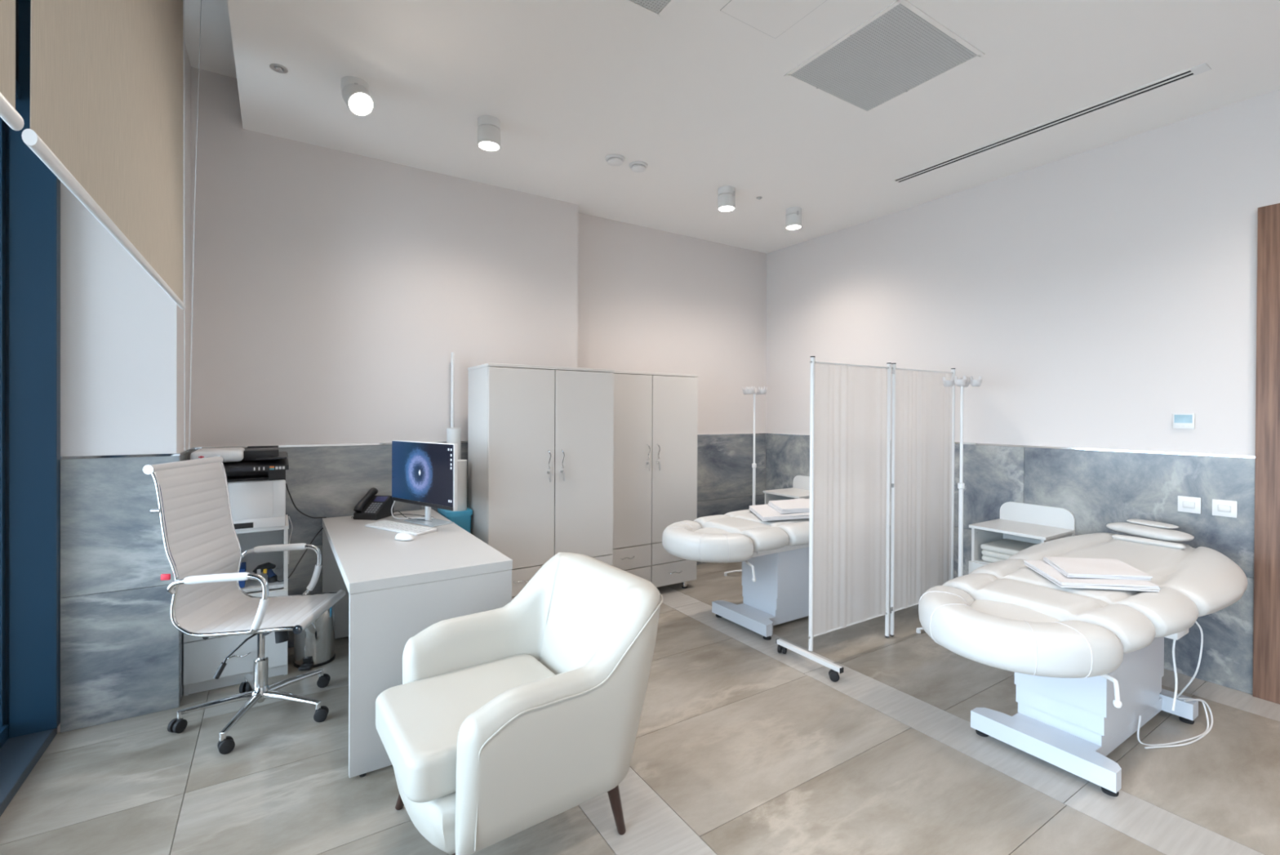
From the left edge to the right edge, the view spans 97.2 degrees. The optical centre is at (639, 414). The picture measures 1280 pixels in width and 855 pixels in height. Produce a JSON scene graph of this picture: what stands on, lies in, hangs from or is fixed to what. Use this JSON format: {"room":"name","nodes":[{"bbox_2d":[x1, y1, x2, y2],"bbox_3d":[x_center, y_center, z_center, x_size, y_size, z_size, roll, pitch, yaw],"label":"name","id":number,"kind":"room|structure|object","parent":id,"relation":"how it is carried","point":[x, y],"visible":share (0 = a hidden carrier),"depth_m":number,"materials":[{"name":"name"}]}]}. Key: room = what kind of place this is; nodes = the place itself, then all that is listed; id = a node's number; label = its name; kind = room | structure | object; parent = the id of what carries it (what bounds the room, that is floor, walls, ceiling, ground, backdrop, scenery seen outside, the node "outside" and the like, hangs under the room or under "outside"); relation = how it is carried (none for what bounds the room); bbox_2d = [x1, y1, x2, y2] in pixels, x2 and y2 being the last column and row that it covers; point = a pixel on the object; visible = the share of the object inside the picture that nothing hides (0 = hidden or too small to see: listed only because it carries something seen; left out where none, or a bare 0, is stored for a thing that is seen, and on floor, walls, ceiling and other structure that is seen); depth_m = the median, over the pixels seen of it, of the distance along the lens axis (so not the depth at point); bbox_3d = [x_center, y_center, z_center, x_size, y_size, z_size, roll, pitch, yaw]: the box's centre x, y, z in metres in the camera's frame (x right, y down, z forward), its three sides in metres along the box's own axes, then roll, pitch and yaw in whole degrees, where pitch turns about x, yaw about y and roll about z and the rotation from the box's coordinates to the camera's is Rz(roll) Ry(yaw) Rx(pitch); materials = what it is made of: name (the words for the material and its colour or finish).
{"room":"examination room","nodes":[
{"label":"examination room","id":0,"kind":"room"},
{"bbox_2d":[57,35,192,732],"bbox_3d":[-2.625,-0.256,2.660,0.765,3.279,0.522,0,0,-33],"label":"wall","id":1,"kind":"structure","parent":0,"point":[126,344],"depth_m":2.53,"materials":[{"name":"white paint"}]},
{"bbox_2d":[0,727,57,816],"bbox_3d":[-1.105,1.379,-0.040,0.303,0.049,5.710,0,0,-33],"label":"window sill","id":2,"kind":"structure","parent":1,"relation":"attached to","point":[19,755],"depth_m":2.20,"materials":[{"name":"blue stone"}]},
{"bbox_2d":[0,0,60,747],"bbox_3d":[-1.079,-0.260,-0.031,0.272,3.230,5.720,0,0,-33],"label":"window","id":3,"kind":"structure","parent":1,"relation":"in","point":[30,192],"depth_m":2.35,"materials":[{"name":"blue metal"}]},
{"bbox_2d":[59,453,179,458],"bbox_3d":[-2.336,0.186,2.545,0.402,0.011,0.013,0,0,-33],"label":"trim","id":4,"kind":"structure","parent":1,"relation":"attached to","point":[165,454],"depth_m":2.53,"materials":[{"name":"silver metal"}]},
{"bbox_2d":[177,447,193,455],"bbox_3d":[-2.313,0.184,2.871,0.013,0.011,0.510,0,0,-33],"label":"trim","id":5,"kind":"structure","parent":1,"relation":"attached to","point":[184,451],"depth_m":2.85,"materials":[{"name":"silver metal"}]},
{"bbox_2d":[182,0,236,78],"bbox_3d":[-1.036,-1.967,0.400,0.985,0.180,6.620,0,0,-33],"label":"ceiling","id":6,"kind":"structure","parent":0,"point":[215,38],"depth_m":2.82,"materials":[{"name":"white paint"}]},
{"bbox_2d":[0,0,24,130],"bbox_3d":[-0.329,-1.148,-0.052,0.075,1.446,2.199,0,0,-33],"label":"roller blind","id":7,"kind":"object","parent":6,"relation":"hanging from","point":[8,113],"visible":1,"depth_m":0.83,"materials":[{"name":"fabric"}]},
{"bbox_2d":[21,0,203,451],"bbox_3d":[-1.491,-0.855,1.744,0.083,2.061,1.973,0,0,-33],"label":"roller blind","id":8,"kind":"object","parent":6,"relation":"hanging from","point":[106,76],"visible":1,"depth_m":1.42,"materials":[{"name":"fabric"}]},
{"bbox_2d":[190,66,577,647],"bbox_3d":[-1.878,-0.257,3.622,3.157,3.279,0.312,0,0,-33],"label":"wall","id":9,"kind":"structure","parent":0,"point":[334,294],"depth_m":3.48,"materials":[{"name":"white paint"}]},
{"bbox_2d":[193,440,467,448],"bbox_3d":[-1.458,0.184,3.718,2.345,0.011,0.013,0,0,-33],"label":"trim","id":10,"kind":"structure","parent":9,"relation":"attached to","point":[377,443],"depth_m":3.37,"materials":[{"name":"silver metal"}]},
{"bbox_2d":[0,561,1279,854],"bbox_3d":[0.848,1.456,1.612,5.275,0.120,6.573,0,0,-33],"label":"floor","id":11,"kind":"structure","parent":0,"point":[743,745],"depth_m":2.18,"materials":[{"name":"grey tile"}]},
{"bbox_2d":[183,514,288,695],"bbox_3d":[-2.140,0.980,3.014,0.440,0.790,0.427,0,0,-33],"label":"stand","id":12,"kind":"object","parent":11,"relation":"on","point":[202,658],"visible":0.45,"depth_m":2.89,"materials":[{"name":"white laminate"}]},
{"bbox_2d":[190,447,288,530],"bbox_3d":[-2.130,0.382,3.016,0.418,0.405,0.428,0,0,-33],"label":"printer","id":13,"kind":"object","parent":12,"relation":"on","point":[256,477],"visible":0.76,"depth_m":2.92,"materials":[{"name":"white plastic"}]},
{"bbox_2d":[226,474,268,481],"bbox_3d":[-2.117,0.334,2.942,0.300,0.013,0.145,0,0,-33],"label":"tray","id":14,"kind":"object","parent":13,"relation":"on","point":[230,477],"depth_m":2.96,"materials":[{"name":"black plastic"}]},
{"bbox_2d":[233,515,284,529],"bbox_3d":[-2.040,0.559,2.864,0.401,0.049,0.013,0,0,-33],"label":"paper tray","id":15,"kind":"object","parent":13,"relation":"on","point":[240,522],"depth_m":2.90,"materials":[{"name":"white plastic"}]},
{"bbox_2d":[255,451,286,460],"bbox_3d":[-1.992,0.220,3.049,0.135,0.026,0.260,0,0,-33],"label":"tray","id":16,"kind":"object","parent":13,"relation":"on","point":[260,455],"depth_m":2.99,"materials":[{"name":"black plastic"}]},
{"bbox_2d":[285,483,326,518],"bbox_3d":[-1.982,0.506,3.328,0.073,0.229,0.222,1,0,38],"label":"cable","id":17,"kind":"object","parent":13,"relation":"attached to","point":[286,483],"visible":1,"depth_m":3.32,"materials":[{"name":"black plastic"}]},
{"bbox_2d":[238,580,245,587],"bbox_3d":[-2.168,0.875,2.958,0.160,0.041,0.170,0,0,-33],"label":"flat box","id":18,"kind":"object","parent":12,"relation":"in","point":[242,583],"visible":0.16,"depth_m":2.92,"materials":[{"name":"blue"}]},
{"bbox_2d":[239,561,245,572],"bbox_3d":[-2.168,0.827,2.958,0.160,0.054,0.170,0,0,-33],"label":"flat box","id":19,"kind":"object","parent":18,"relation":"on","point":[242,566],"visible":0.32,"depth_m":2.97,"materials":[{"name":"blue"}]},
{"bbox_2d":[252,562,277,582],"bbox_3d":[-2.013,0.846,3.024,0.075,0.103,0.113,1,0,40],"label":"barcode scanner","id":20,"kind":"object","parent":12,"relation":"in","point":[267,567],"visible":0.91,"depth_m":3.02,"materials":[{"name":"black plastic"}]},
{"bbox_2d":[275,527,323,582],"bbox_3d":[-1.918,0.764,3.193,0.093,0.261,0.343,0,0,12],"label":"cable","id":21,"kind":"object","parent":20,"relation":"attached to","point":[322,527],"visible":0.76,"depth_m":3.21,"materials":[{"name":"black plastic"}]},
{"bbox_2d":[288,515,293,564],"bbox_3d":[-2.019,0.723,3.256,0.023,0.302,0.135,0,0,-33],"label":"lead","id":22,"kind":"object","parent":12,"relation":"hanging from","point":[288,516],"visible":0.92,"depth_m":3.29,"materials":[{"name":"white plastic"}]},
{"bbox_2d":[142,455,346,754],"bbox_3d":[-1.742,0.792,2.573,0.653,1.174,0.599,0,0,-8],"label":"office chair","id":23,"kind":"object","parent":11,"relation":"on","point":[202,543],"visible":1,"depth_m":2.53,"materials":[{"name":"white leather"}]},
{"bbox_2d":[293,603,335,670],"bbox_3d":[-1.822,1.208,3.143,0.206,0.335,0.248,0,0,-10],"label":"pedal bin","id":24,"kind":"object","parent":11,"relation":"on","point":[314,646],"visible":0.58,"depth_m":3.09,"materials":[{"name":"silver metal"}]},
{"bbox_2d":[321,508,512,777],"bbox_3d":[-1.243,1.005,2.943,0.640,0.750,1.530,0,0,-33],"label":"desk","id":25,"kind":"object","parent":11,"relation":"on","point":[396,589],"visible":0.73,"depth_m":2.31,"materials":[{"name":"grey laminate"}]},
{"bbox_2d":[351,487,393,519],"bbox_3d":[-1.636,0.539,3.440,0.168,0.172,0.196,0,0,9],"label":"desk telephone","id":26,"kind":"object","parent":25,"relation":"on","point":[371,506],"visible":0.99,"depth_m":3.42,"materials":[{"name":"black plastic"}]},
{"bbox_2d":[364,520,436,535],"bbox_3d":[-1.322,0.619,3.108,0.450,0.020,0.130,0,0,31],"label":"keyboard","id":27,"kind":"object","parent":25,"relation":"on","point":[415,530],"visible":1,"depth_m":3.07,"materials":[{"name":"white plastic"}]},
{"bbox_2d":[395,532,414,540],"bbox_3d":[-1.191,0.611,2.854,0.108,0.031,0.058,0,0,17],"label":"computer mouse","id":28,"kind":"object","parent":25,"relation":"on","point":[401,535],"visible":1,"depth_m":2.83,"materials":[{"name":"white plastic"}]},
{"bbox_2d":[389,511,433,521],"bbox_3d":[-1.376,0.610,3.440,0.430,0.030,0.117,0,0,31],"label":"cable tangle","id":29,"kind":"object","parent":25,"relation":"on","point":[394,511],"visible":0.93,"depth_m":3.48,"materials":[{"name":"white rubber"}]},
{"bbox_2d":[391,500,435,519],"bbox_3d":[-1.372,0.571,3.393,0.272,0.111,0.030,0,0,4],"label":"cable","id":30,"kind":"object","parent":25,"relation":"on","point":[394,500],"visible":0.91,"depth_m":3.39,"materials":[{"name":"white plastic"}]},
{"bbox_2d":[391,440,457,526],"bbox_3d":[-1.210,0.391,3.284,0.610,0.474,0.150,0,0,36],"label":"computer monitor","id":31,"kind":"object","parent":25,"relation":"on","point":[425,473],"visible":1,"depth_m":3.21,"materials":[{"name":"white plastic"}]},
{"bbox_2d":[450,351,454,427],"bbox_3d":[-1.261,0.477,3.789,0.022,1.796,0.021,0,0,-33],"label":"upright pole","id":32,"kind":"object","parent":11,"relation":"on","point":[452,390],"visible":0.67,"depth_m":3.78,"materials":[{"name":"white metal"}]},
{"bbox_2d":[446,427,461,459],"bbox_3d":[-1.219,0.721,3.687,0.094,1.270,0.094,0,0,-33],"label":"roll","id":33,"kind":"object","parent":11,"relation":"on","point":[453,434],"visible":0.08,"depth_m":3.65,"materials":[{"name":"white paper"}]},
{"bbox_2d":[437,506,472,533],"bbox_3d":[-1.197,0.989,3.638,0.164,0.775,0.274,0,0,-33],"label":"tub","id":34,"kind":"object","parent":11,"relation":"on","point":[462,518],"visible":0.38,"depth_m":3.54,"materials":[{"name":"blue plastic"}]},
{"bbox_2d":[451,459,466,511],"bbox_3d":[-1.158,0.822,3.596,0.106,1.070,0.106,0,0,14],"label":"roll","id":35,"kind":"object","parent":34,"relation":"in","point":[462,464],"visible":0.23,"depth_m":3.56,"materials":[{"name":"white paper"}]},
{"bbox_2d":[375,551,662,854],"bbox_3d":[-0.409,0.979,1.921,0.826,0.819,0.752,0,0,-36],"label":"armchair","id":36,"kind":"object","parent":11,"relation":"on","point":[500,722],"visible":1,"depth_m":1.72,"materials":[{"name":"white leather"}]},
{"bbox_2d":[375,653,555,802],"bbox_3d":[-0.522,0.980,1.856,0.565,0.147,0.497,0,0,-36],"label":"seat cushion","id":37,"kind":"object","parent":36,"relation":"on","point":[419,720],"depth_m":1.76,"materials":[{"name":"white leather"}]},
{"bbox_2d":[467,363,614,599],"bbox_3d":[-0.646,0.535,3.745,0.866,1.687,0.460,0,0,-33],"label":"wardrobe","id":38,"kind":"object","parent":11,"relation":"on","point":[540,437],"visible":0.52,"depth_m":3.55,"materials":[{"name":"grey laminate"}]},
{"bbox_2d":[611,370,697,587],"bbox_3d":[-0.016,0.528,4.446,0.883,1.702,0.464,0,0,-33],"label":"wardrobe","id":39,"kind":"object","parent":11,"relation":"on","point":[655,431],"visible":0.7,"depth_m":4.28,"materials":[{"name":"grey laminate"}]},
{"bbox_2d":[724,386,767,575],"bbox_3d":[0.989,0.571,4.806,0.465,1.622,0.472,0,0,-33],"label":"stand","id":40,"kind":"object","parent":11,"relation":"on","point":[748,390],"visible":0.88,"depth_m":4.79,"materials":[{"name":"white metal"}]},
{"bbox_2d":[742,386,751,394],"bbox_3d":[0.929,-0.209,4.840,0.093,0.064,0.064,0,0,31],"label":"cup","id":41,"kind":"object","parent":40,"relation":"on","point":[744,391],"depth_m":4.83,"materials":[{"name":"white plastic"}]},
{"bbox_2d":[746,386,755,394],"bbox_3d":[0.940,-0.208,4.753,0.063,0.064,0.093,0,0,37],"label":"cup","id":42,"kind":"object","parent":40,"relation":"on","point":[750,391],"depth_m":4.73,"materials":[{"name":"white plastic"}]},
{"bbox_2d":[756,386,767,394],"bbox_3d":[1.024,-0.208,4.764,0.093,0.064,0.064,0,0,31],"label":"cup","id":43,"kind":"object","parent":40,"relation":"on","point":[760,391],"depth_m":4.74,"materials":[{"name":"white plastic"}]},
{"bbox_2d":[662,497,890,639],"bbox_3d":[1.005,1.008,3.902,1.942,0.757,0.820,0,0,-33],"label":"bed","id":44,"kind":"object","parent":11,"relation":"on","point":[774,555],"visible":0.65,"depth_m":3.64,"materials":[{"name":"white leather"}]},
{"bbox_2d":[693,514,789,551],"bbox_3d":[0.631,0.761,3.659,0.295,0.138,0.700,0,0,-33],"label":"cushion","id":45,"kind":"object","parent":44,"relation":"on","point":[765,535],"depth_m":3.50,"materials":[{"name":"white leather"}]},
{"bbox_2d":[724,509,808,546],"bbox_3d":[0.916,0.757,3.843,0.415,0.141,0.760,0,0,-33],"label":"seat cushion","id":46,"kind":"object","parent":44,"relation":"on","point":[797,531],"depth_m":3.56,"materials":[{"name":"white leather"}]},
{"bbox_2d":[749,503,808,520],"bbox_3d":[0.981,0.667,3.921,0.560,0.032,0.488,0,0,-18],"label":"sheet","id":47,"kind":"object","parent":44,"relation":"on","point":[764,512],"visible":0.54,"depth_m":3.73,"materials":[{"name":"white fabric"}]},
{"bbox_2d":[768,497,808,513],"bbox_3d":[1.077,0.637,3.965,0.428,0.036,0.376,0,0,-19],"label":"sheet","id":48,"kind":"object","parent":47,"relation":"on","point":[801,504],"visible":0.75,"depth_m":3.89,"materials":[{"name":"white fabric"}]},
{"bbox_2d":[762,475,809,504],"bbox_3d":[1.396,0.974,5.041,0.414,0.818,0.428,0,0,-33],"label":"side table","id":49,"kind":"object","parent":11,"relation":"on","point":[801,484],"visible":0.23,"depth_m":5.14,"materials":[{"name":"white laminate"}]},
{"bbox_2d":[775,355,955,681],"bbox_3d":[1.558,0.533,3.519,1.573,1.715,0.453,0,0,-33],"label":"folding screen","id":50,"kind":"object","parent":11,"relation":"on","point":[855,470],"visible":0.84,"depth_m":3.46,"materials":[{"name":"white fabric"}]},
{"bbox_2d":[813,363,887,635],"bbox_3d":[1.254,0.473,3.327,0.668,1.534,0.018,0,0,-33],"label":"curtain","id":51,"kind":"object","parent":50,"relation":"hanging from","point":[850,528],"depth_m":3.31,"materials":[{"name":"white fabric"}]},
{"bbox_2d":[893,368,952,609],"bbox_3d":[1.876,0.474,3.728,0.664,1.534,0.016,0,0,-33],"label":"curtain","id":52,"kind":"object","parent":50,"relation":"hanging from","point":[923,428],"depth_m":3.70,"materials":[{"name":"white fabric"}]},
{"bbox_2d":[915,375,982,633],"bbox_3d":[2.022,0.576,3.513,0.473,1.634,0.458,0,0,-33],"label":"stand","id":53,"kind":"object","parent":11,"relation":"on","point":[961,382],"visible":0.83,"depth_m":3.52,"materials":[{"name":"white metal"}]},
{"bbox_2d":[942,376,955,386],"bbox_3d":[1.965,-0.209,3.562,0.093,0.064,0.064,0,0,31],"label":"cup","id":54,"kind":"object","parent":53,"relation":"on","point":[950,383],"depth_m":3.55,"materials":[{"name":"white plastic"}]},
{"bbox_2d":[954,375,966,386],"bbox_3d":[1.976,-0.209,3.476,0.063,0.064,0.093,0,0,37],"label":"cup","id":55,"kind":"object","parent":53,"relation":"on","point":[962,381],"depth_m":3.45,"materials":[{"name":"white plastic"}]},
{"bbox_2d":[957,376,969,386],"bbox_3d":[2.049,-0.209,3.573,0.063,0.064,0.093,0,0,37],"label":"cup","id":56,"kind":"object","parent":53,"relation":"on","point":[967,380],"depth_m":3.56,"materials":[{"name":"white plastic"}]},
{"bbox_2d":[965,375,982,386],"bbox_3d":[2.060,-0.209,3.487,0.093,0.064,0.064,0,0,31],"label":"cup","id":57,"kind":"object","parent":53,"relation":"on","point":[972,382],"depth_m":3.47,"materials":[{"name":"white plastic"}]},
{"bbox_2d":[968,501,1075,573],"bbox_3d":[2.376,0.986,3.519,0.414,0.818,0.428,0,0,-33],"label":"side table","id":58,"kind":"object","parent":11,"relation":"on","point":[1022,522],"visible":0.32,"depth_m":3.58,"materials":[{"name":"white laminate"}]},
{"bbox_2d":[980,537,1036,562],"bbox_3d":[2.372,0.870,3.524,0.324,0.107,0.321,0,0,-33],"label":"linens","id":59,"kind":"object","parent":58,"relation":"in","point":[1001,549],"visible":0.48,"depth_m":3.52,"materials":[{"name":"white fabric"}]},
{"bbox_2d":[918,532,1247,795],"bbox_3d":[1.959,1.019,2.494,1.942,0.757,0.820,0,0,-33],"label":"bed","id":60,"kind":"object","parent":11,"relation":"on","point":[1086,663],"visible":0.91,"depth_m":2.26,"materials":[{"name":"white leather"}]},
{"bbox_2d":[942,573,1155,653],"bbox_3d":[1.585,0.772,2.252,0.295,0.138,0.700,0,0,-33],"label":"cushion","id":61,"kind":"object","parent":60,"relation":"on","point":[1134,624],"depth_m":2.14,"materials":[{"name":"white leather"}]},
{"bbox_2d":[969,558,1198,637],"bbox_3d":[1.871,0.769,2.436,0.415,0.141,0.760,0,0,-33],"label":"seat cushion","id":62,"kind":"object","parent":60,"relation":"on","point":[1174,609],"depth_m":2.21,"materials":[{"name":"white leather"}]},
{"bbox_2d":[1023,560,1159,591],"bbox_3d":[1.922,0.685,2.416,0.396,0.026,0.360,0,0,9],"label":"sheet","id":63,"kind":"object","parent":60,"relation":"on","point":[1045,569],"visible":0.49,"depth_m":2.28,"materials":[{"name":"white fabric"}]},
{"bbox_2d":[1043,556,1152,580],"bbox_3d":[1.972,0.664,2.450,0.364,0.023,0.290,0,0,8],"label":"sheet","id":64,"kind":"object","parent":63,"relation":"on","point":[1085,567],"visible":1,"depth_m":2.41,"materials":[{"name":"white fabric"}]},
{"bbox_2d":[1007,532,1247,616],"bbox_3d":[2.402,0.746,2.778,0.890,0.175,0.820,0,0,-33],"label":"cushion","id":65,"kind":"object","parent":60,"relation":"on","point":[1211,580],"depth_m":2.64,"materials":[{"name":"white leather"}]},
{"bbox_2d":[1106,522,1194,541],"bbox_3d":[2.705,0.620,3.001,0.170,0.055,0.370,0,0,-16],"label":"pillow","id":66,"kind":"object","parent":60,"relation":"on","point":[1153,532],"visible":0.94,"depth_m":2.94,"materials":[{"name":"white leather"}]},
{"bbox_2d":[1126,519,1178,528],"bbox_3d":[2.741,0.582,3.019,0.100,0.022,0.220,0,0,-17],"label":"pillow","id":67,"kind":"object","parent":66,"relation":"on","point":[1157,524],"visible":1,"depth_m":2.99,"materials":[{"name":"white leather"}]},
{"bbox_2d":[1171,639,1177,710],"bbox_3d":[2.192,1.050,2.311,0.018,0.302,0.078,1,0,43],"label":"cable","id":68,"kind":"object","parent":60,"relation":"hanging from","point":[1174,640],"visible":0.86,"depth_m":2.31,"materials":[{"name":"white plastic"}]},
{"bbox_2d":[1137,620,1213,748],"bbox_3d":[2.361,1.136,2.463,0.531,0.536,0.133,0,0,-26],"label":"cable","id":69,"kind":"object","parent":11,"relation":"on","point":[1207,730],"visible":0.96,"depth_m":2.42,"materials":[{"name":"white plastic"}]},
{"bbox_2d":[577,212,766,564],"bbox_3d":[0.353,-0.117,5.153,2.277,3.005,0.162,0,0,-33],"label":"wall","id":70,"kind":"structure","parent":0,"point":[650,300],"depth_m":5.18,"materials":[{"name":"white paint"}]},
{"bbox_2d":[697,433,765,435],"bbox_3d":[0.350,0.187,5.064,2.153,0.011,0.013,0,0,-33],"label":"trim","id":71,"kind":"structure","parent":70,"relation":"attached to","point":[729,433],"depth_m":5.39,"materials":[{"name":"silver metal"}]},
{"bbox_2d":[227,0,1279,253],"bbox_3d":[1.236,-1.826,1.836,4.390,0.454,6.573,0,0,-33],"label":"ceiling","id":72,"kind":"structure","parent":0,"point":[696,94],"depth_m":2.81,"materials":[{"name":"white paint"}]},
{"bbox_2d":[269,63,288,73],"bbox_3d":[-1.685,-1.610,2.631,0.072,0.014,0.072,0,0,-33],"label":"sprinkler","id":73,"kind":"object","parent":72,"relation":"attached to","point":[280,68],"visible":1,"depth_m":2.62,"materials":[{"name":"silver metal"}]},
{"bbox_2d":[341,75,373,116],"bbox_3d":[-1.373,-1.537,2.737,0.164,0.159,0.122,0,0,37],"label":"ceiling spotlight","id":74,"kind":"object","parent":72,"relation":"attached to","point":[355,91],"visible":1,"depth_m":2.70,"materials":[{"name":"white metal"}]},
{"bbox_2d":[348,93,373,115],"bbox_3d":[-1.345,-1.497,2.717,0.106,0.072,0.088,0,0,-33],"label":"diffuser","id":75,"kind":"object","parent":74,"relation":"attached to","point":[359,104],"depth_m":2.71,"materials":[{"name":"white plastic"}]},
{"bbox_2d":[477,115,500,151],"bbox_3d":[-0.830,-1.545,3.100,0.122,0.141,0.125,0,0,-33],"label":"ceiling spotlight","id":76,"kind":"object","parent":72,"relation":"attached to","point":[488,126],"visible":1,"depth_m":3.05,"materials":[{"name":"white metal"}]},
{"bbox_2d":[479,142,498,151],"bbox_3d":[-0.830,-1.478,3.099,0.108,0.004,0.108,0,0,-33],"label":"diffuser","id":77,"kind":"object","parent":76,"relation":"attached to","point":[487,146],"depth_m":3.10,"materials":[{"name":"white plastic"}]},
{"bbox_2d":[604,154,625,165],"bbox_3d":[-0.157,-1.596,3.551,0.124,0.036,0.124,0,0,-33],"label":"smoke detector","id":78,"kind":"object","parent":72,"relation":"attached to","point":[611,159],"visible":1,"depth_m":3.52,"materials":[{"name":"white plastic"}]},
{"bbox_2d":[629,160,647,172],"bbox_3d":[-0.010,-1.596,3.644,0.120,0.036,0.120,0,0,-33],"label":"smoke detector","id":79,"kind":"object","parent":72,"relation":"attached to","point":[637,166],"visible":1,"depth_m":3.61,"materials":[{"name":"white plastic"}]},
{"bbox_2d":[618,0,677,18],"bbox_3d":[-0.021,-1.601,1.859,0.625,0.008,0.603,0,0,-33],"label":"ceiling vent","id":80,"kind":"object","parent":72,"relation":"in","point":[655,8],"visible":1,"depth_m":2.21,"materials":[{"name":"white metal"}]},
{"bbox_2d":[717,186,735,212],"bbox_3d":[0.619,-1.542,4.030,0.122,0.141,0.126,0,0,-33],"label":"ceiling spotlight","id":81,"kind":"object","parent":72,"relation":"attached to","point":[726,198],"visible":1,"depth_m":3.98,"materials":[{"name":"white metal"}]},
{"bbox_2d":[719,205,733,211],"bbox_3d":[0.618,-1.475,4.032,0.108,0.004,0.108,0,0,-33],"label":"diffuser","id":82,"kind":"object","parent":81,"relation":"attached to","point":[722,208],"depth_m":4.03,"materials":[{"name":"white plastic"}]},
{"bbox_2d":[720,0,826,38],"bbox_3d":[0.531,-1.603,2.191,0.310,0.002,0.310,0,0,-33],"label":"access hatch","id":83,"kind":"object","parent":72,"relation":"attached to","point":[772,18],"visible":1,"depth_m":2.25,"materials":[{"name":"grey"}]},
{"bbox_2d":[785,206,801,230],"bbox_3d":[1.208,-1.541,4.427,0.122,0.141,0.125,0,0,-33],"label":"ceiling spotlight","id":84,"kind":"object","parent":72,"relation":"attached to","point":[793,215],"visible":1,"depth_m":4.38,"materials":[{"name":"white metal"}]},
{"bbox_2d":[786,225,800,229],"bbox_3d":[1.207,-1.474,4.429,0.108,0.004,0.108,0,0,-33],"label":"diffuser","id":85,"kind":"object","parent":84,"relation":"attached to","point":[788,227],"depth_m":4.43,"materials":[{"name":"white plastic"}]},
{"bbox_2d":[783,0,984,114],"bbox_3d":[1.104,-1.599,2.581,0.622,0.008,0.598,0,0,-33],"label":"ceiling vent","id":86,"kind":"object","parent":72,"relation":"in","point":[901,49],"visible":1,"depth_m":2.54,"materials":[{"name":"white metal"}]},
{"bbox_2d":[892,62,1211,183],"bbox_3d":[2.181,-1.598,3.227,0.096,0.004,1.547,0,0,-33],"label":"ceiling vent","id":87,"kind":"object","parent":72,"relation":"in","point":[1189,73],"visible":1,"depth_m":3.04,"materials":[{"name":"black"}]},
{"bbox_2d":[765,88,1279,694],"bbox_3d":[3.034,-0.093,3.007,0.132,3.005,6.373,0,0,-33],"label":"wall","id":88,"kind":"structure","parent":0,"point":[1097,296],"depth_m":3.42,"materials":[{"name":"white paint"}]},
{"bbox_2d":[765,433,1255,457],"bbox_3d":[2.170,0.200,4.237,0.013,0.011,3.373,0,0,-33],"label":"trim","id":89,"kind":"structure","parent":88,"relation":"attached to","point":[975,443],"depth_m":3.32,"materials":[{"name":"silver metal"}]},
{"bbox_2d":[1172,413,1195,428],"bbox_3d":[2.936,0.033,3.044,0.017,0.084,0.088,0,0,-33],"label":"wall display","id":90,"kind":"object","parent":88,"relation":"attached to","point":[1180,420],"visible":1,"depth_m":3.04,"materials":[{"name":"white plastic"}]},
{"bbox_2d":[1177,495,1200,513],"bbox_3d":[2.939,0.480,3.018,0.015,0.086,0.092,0,0,-33],"label":"light switch","id":91,"kind":"object","parent":88,"relation":"attached to","point":[1185,504],"visible":1,"depth_m":3.01,"materials":[{"name":"white plastic"}]},
{"bbox_2d":[1212,498,1237,517],"bbox_3d":[3.011,0.481,2.905,0.015,0.086,0.092,0,0,-33],"label":"light switch","id":92,"kind":"object","parent":88,"relation":"attached to","point":[1224,508],"visible":1,"depth_m":2.90,"materials":[{"name":"white plastic"}]},
{"bbox_2d":[1253,203,1279,703],"bbox_3d":[3.385,0.191,2.271,0.099,2.430,1.251,0,0,-33],"label":"door","id":93,"kind":"structure","parent":88,"relation":"in","point":[1266,623],"depth_m":2.77,"materials":[{"name":"brown wood"}]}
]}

